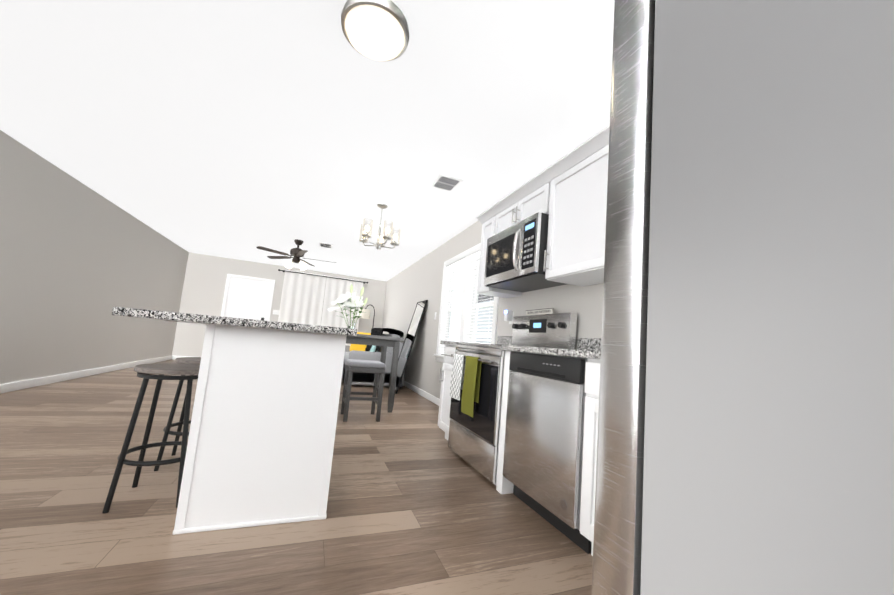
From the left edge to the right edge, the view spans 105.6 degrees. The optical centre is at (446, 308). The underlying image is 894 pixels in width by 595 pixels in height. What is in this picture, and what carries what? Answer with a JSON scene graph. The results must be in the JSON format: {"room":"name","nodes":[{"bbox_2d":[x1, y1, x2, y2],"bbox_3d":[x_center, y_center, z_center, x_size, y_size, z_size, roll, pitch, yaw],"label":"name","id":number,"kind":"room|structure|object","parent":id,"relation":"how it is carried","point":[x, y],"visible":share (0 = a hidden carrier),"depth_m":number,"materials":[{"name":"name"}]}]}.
{"room":"kitchen","nodes":[
{"label":"kitchen","id":0,"kind":"room"},
{"bbox_2d":[0,130,188,383],"bbox_3d":[-4.342,-0.412,3.092,0.140,2.500,10.220,7,-6,-21],"label":"wall","id":1,"kind":"structure","parent":0,"point":[79,260],"depth_m":4.27,"materials":[{"name":"grey paint"}]},
{"bbox_2d":[0,274,439,405],"bbox_3d":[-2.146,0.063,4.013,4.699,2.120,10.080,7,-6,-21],"label":"baseboard","id":2,"kind":"structure","parent":1,"relation":"attached to","point":[246,297],"depth_m":8.23,"materials":[{"name":"white wood"}]},
{"bbox_2d":[172,253,387,356],"bbox_3d":[-4.094,0.189,8.740,4.830,2.500,0.140,7,-6,-21],"label":"wall","id":3,"kind":"structure","parent":0,"point":[203,291],"depth_m":8.13,"materials":[{"name":"grey paint"}]},
{"bbox_2d":[278,269,367,345],"bbox_3d":[-3.330,0.315,8.890,2.261,2.399,0.129,7,-6,-21],"label":"curtain","id":4,"kind":"object","parent":3,"relation":"attached to","point":[303,296],"visible":0.58,"depth_m":8.86,"materials":[{"name":"white fabric"}]},
{"bbox_2d":[0,360,592,594],"bbox_3d":[-2.241,1.174,3.900,4.980,0.120,10.360,7,-6,-21],"label":"floor","id":5,"kind":"structure","parent":0,"point":[416,505],"depth_m":1.60,"materials":[{"name":"brown wood"}]},
{"bbox_2d":[102,363,199,513],"bbox_3d":[-1.454,0.631,1.759,0.339,0.656,0.339,7,-6,-21],"label":"bar stool","id":6,"kind":"object","parent":5,"relation":"on","point":[164,371],"visible":0.85,"depth_m":1.67,"materials":[{"name":"black metal"}]},
{"bbox_2d":[154,357,200,470],"bbox_3d":[-1.625,0.665,2.227,0.339,0.656,0.339,7,-6,-21],"label":"bar stool","id":7,"kind":"object","parent":5,"relation":"on","point":[184,360],"visible":0.4,"depth_m":2.10,"materials":[{"name":"black metal"}]},
{"bbox_2d":[112,307,356,534],"bbox_3d":[-1.167,0.548,2.065,0.965,0.930,1.245,7,-6,-21],"label":"kitchen island","id":8,"kind":"object","parent":5,"relation":"on","point":[260,446],"visible":1,"depth_m":1.57,"materials":[{"name":"white wood"}]},
{"bbox_2d":[340,359,385,421],"bbox_3d":[-0.942,0.901,3.790,0.390,0.620,0.390,7,-6,-21],"label":"counter stool","id":9,"kind":"object","parent":5,"relation":"on","point":[377,368],"visible":1,"depth_m":3.67,"materials":[{"name":"grey wood"}]},
{"bbox_2d":[358,305,374,327],"bbox_3d":[-2.131,0.761,9.015,0.567,1.756,0.414,7,-6,-21],"label":"arc floor lamp","id":10,"kind":"object","parent":5,"relation":"on","point":[364,315],"visible":0.69,"depth_m":8.87,"materials":[{"name":"black metal"}]},
{"bbox_2d":[341,328,404,388],"bbox_3d":[-2.285,0.891,7.236,2.170,1.112,2.900,7,-6,-21],"label":"sectional sofa","id":11,"kind":"object","parent":5,"relation":"on","point":[362,352],"visible":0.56,"depth_m":6.17,"materials":[{"name":"fabric"}]},
{"bbox_2d":[346,334,403,412],"bbox_3d":[-1.445,0.759,4.306,1.530,0.920,0.870,7,-6,-21],"label":"dining table","id":12,"kind":"object","parent":5,"relation":"on","point":[384,342],"depth_m":4.17,"materials":[{"name":"grey wood"}]},
{"bbox_2d":[327,284,366,328],"bbox_3d":[-1.353,-0.005,4.602,0.518,0.670,0.410,7,-6,-21],"label":"flowers","id":13,"kind":"object","parent":12,"relation":"on","point":[343,300],"visible":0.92,"depth_m":4.63,"materials":[{"name":"white plant"}]},
{"bbox_2d":[395,300,427,393],"bbox_3d":[-0.694,0.647,6.012,0.409,1.620,0.560,7,-6,-21],"label":"floor mirror","id":14,"kind":"object","parent":5,"relation":"on","point":[407,346],"visible":0.73,"depth_m":5.95,"materials":[{"name":"black metal"}]},
{"bbox_2d":[438,344,511,451],"bbox_3d":[0.284,0.812,3.200,0.618,0.885,0.355,7,-6,-21],"label":"base cabinet","id":15,"kind":"object","parent":5,"relation":"on","point":[445,399],"depth_m":3.07,"materials":[{"name":"white wood"}]},
{"bbox_2d":[442,341,501,344],"bbox_3d":[0.305,0.355,3.250,0.648,0.035,0.375,7,-6,-21],"label":"countertop","id":16,"kind":"structure","parent":15,"relation":"on","point":[443,342],"depth_m":3.11,"materials":[{"name":"grey stone"}]},
{"bbox_2d":[448,312,576,484],"bbox_3d":[0.449,0.613,2.669,0.696,1.200,0.762,7,-6,-21],"label":"range","id":17,"kind":"object","parent":5,"relation":"on","point":[476,385],"visible":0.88,"depth_m":2.48,"materials":[{"name":"silver metal"}]},
{"bbox_2d":[526,308,553,315],"bbox_3d":[0.789,0.033,2.902,0.024,0.050,0.368,7,-6,-21],"label":"sign","id":18,"kind":"object","parent":17,"relation":"on","point":[541,311],"visible":0.98,"depth_m":2.87,"materials":[{"name":"white wood"}]},
{"bbox_2d":[503,351,591,553],"bbox_3d":[0.758,0.726,1.955,0.604,0.883,0.620,7,-6,-21],"label":"dishwasher","id":19,"kind":"object","parent":5,"relation":"on","point":[543,454],"visible":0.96,"depth_m":1.76,"materials":[{"name":"silver metal"}]},
{"bbox_2d":[579,360,600,555],"bbox_3d":[1.072,0.677,1.230,0.618,0.885,0.946,7,-6,-21],"label":"base cabinet","id":20,"kind":"object","parent":5,"relation":"on","point":[592,373],"depth_m":1.51,"materials":[{"name":"white wood"}]},
{"bbox_2d":[502,344,600,359],"bbox_3d":[1.116,0.216,1.224,0.648,0.035,2.450,7,-6,-21],"label":"countertop","id":21,"kind":"structure","parent":20,"relation":"on","point":[580,352],"depth_m":1.76,"materials":[{"name":"grey stone"}]},
{"bbox_2d":[591,0,893,594],"bbox_3d":[0.706,-0.014,0.272,0.822,1.998,0.962,7,-6,-21],"label":"fridge","id":22,"kind":"object","parent":5,"relation":"on","point":[745,443],"visible":1,"depth_m":0.34,"materials":[{"name":"grey metal"}]},
{"bbox_2d":[0,0,614,280],"bbox_3d":[-2.018,-1.423,4.166,4.980,0.120,10.360,7,-6,-21],"label":"ceiling","id":23,"kind":"structure","parent":0,"point":[238,129],"depth_m":2.50,"materials":[{"name":"white paint"}]},
{"bbox_2d":[256,239,335,271],"bbox_3d":[-2.642,-0.908,6.062,1.273,0.620,1.292,7,-6,-21],"label":"ceiling fan","id":24,"kind":"object","parent":23,"relation":"hanging from","point":[297,253],"visible":1,"depth_m":5.99,"materials":[{"name":"brown metal"}]},
{"bbox_2d":[319,242,331,248],"bbox_3d":[-2.234,-1.161,6.263,0.220,0.008,0.300,7,-6,-21],"label":"ceiling vent","id":25,"kind":"object","parent":23,"relation":"in","point":[325,245],"depth_m":6.26,"materials":[{"name":"white metal"}]},
{"bbox_2d":[341,0,408,60],"bbox_3d":[-0.367,-1.409,1.739,0.344,0.118,0.344,7,-6,-21],"label":"flush ceiling light","id":26,"kind":"object","parent":23,"relation":"attached to","point":[377,30],"visible":1,"depth_m":1.67,"materials":[{"name":"white glass"}]},
{"bbox_2d":[359,204,400,249],"bbox_3d":[-0.795,-0.981,4.129,0.472,0.554,0.490,7,-6,-21],"label":"chandelier","id":27,"kind":"object","parent":23,"relation":"hanging from","point":[378,244],"visible":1,"depth_m":4.10,"materials":[{"name":"white glass"}]},
{"bbox_2d":[430,174,462,191],"bbox_3d":[-0.008,-1.261,3.427,0.240,0.008,0.300,7,-6,-21],"label":"ceiling vent","id":28,"kind":"object","parent":23,"relation":"in","point":[445,183],"depth_m":3.42,"materials":[{"name":"white metal"}]},
{"bbox_2d":[380,221,603,398],"bbox_3d":[0.082,0.162,4.974,0.140,2.500,10.220,7,-6,-21],"label":"wall","id":29,"kind":"structure","parent":0,"point":[394,300],"depth_m":5.41,"materials":[{"name":"grey paint"}]},
{"bbox_2d":[434,243,498,362],"bbox_3d":[0.795,-0.105,3.151,0.175,1.550,4.650,7,-6,-21],"label":"window","id":30,"kind":"structure","parent":29,"relation":"in","point":[465,312],"depth_m":4.46,"materials":[{"name":"white plastic"}]},
{"bbox_2d":[442,258,465,341],"bbox_3d":[0.115,-0.099,4.851,0.079,1.131,0.670,7,-6,-21],"label":"window blinds","id":31,"kind":"object","parent":30,"relation":"attached to","point":[460,263],"depth_m":4.92,"materials":[{"name":"white plastic"}]},
{"bbox_2d":[466,251,493,343],"bbox_3d":[0.432,-0.151,4.060,0.079,1.135,0.670,7,-6,-21],"label":"window blinds","id":32,"kind":"object","parent":30,"relation":"attached to","point":[474,256],"depth_m":4.21,"materials":[{"name":"white plastic"}]},
{"bbox_2d":[477,205,521,297],"bbox_3d":[0.538,-0.530,3.355,0.349,0.800,0.265,7,-6,-21],"label":"upper cabinet","id":33,"kind":"object","parent":29,"relation":"attached to","point":[486,219],"depth_m":3.32,"materials":[{"name":"white wood"}]},
{"bbox_2d":[492,185,523,235],"bbox_3d":[0.692,-0.793,3.046,0.349,0.315,0.436,7,-6,-21],"label":"upper cabinet","id":34,"kind":"object","parent":29,"relation":"attached to","point":[508,211],"depth_m":2.98,"materials":[{"name":"white wood"}]},
{"bbox_2d":[504,310,513,323],"bbox_3d":[0.609,0.082,3.355,0.076,0.133,0.072,7,-6,-21],"label":"outlet","id":35,"kind":"object","parent":29,"relation":"attached to","point":[508,315],"depth_m":3.33,"materials":[{"name":"white plastic"}]},
{"bbox_2d":[520,169,547,220],"bbox_3d":[0.818,-0.815,2.731,0.349,0.315,0.435,7,-6,-21],"label":"upper cabinet","id":36,"kind":"object","parent":29,"relation":"attached to","point":[534,199],"depth_m":2.61,"materials":[{"name":"white wood"}]},
{"bbox_2d":[484,212,565,291],"bbox_3d":[0.667,-0.425,2.822,0.470,0.445,0.760,7,-6,-21],"label":"microwave","id":37,"kind":"object","parent":36,"relation":"attached to","point":[515,257],"visible":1,"depth_m":2.64,"materials":[{"name":"silver metal"}]},
{"bbox_2d":[498,336,600,351],"bbox_3d":[1.199,0.223,1.877,0.020,0.100,3.600,7,-6,-21],"label":"backsplash","id":38,"kind":"structure","parent":29,"relation":"attached to","point":[594,344],"depth_m":2.40,"materials":[{"name":"grey stone"}]},
{"bbox_2d":[543,125,609,286],"bbox_3d":[0.995,-0.603,2.213,0.349,0.810,0.610,7,-6,-21],"label":"upper cabinet","id":39,"kind":"object","parent":29,"relation":"attached to","point":[567,193],"depth_m":2.17,"materials":[{"name":"white wood"}]},
{"label":"outside","id":40,"kind":"structure","parent":0,"visible":0},
{"bbox_2d":[475,294,493,342],"bbox_3d":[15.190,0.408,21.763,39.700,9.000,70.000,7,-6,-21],"label":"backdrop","id":41,"kind":"structure","parent":40,"point":[482,311],"depth_m":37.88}
]}

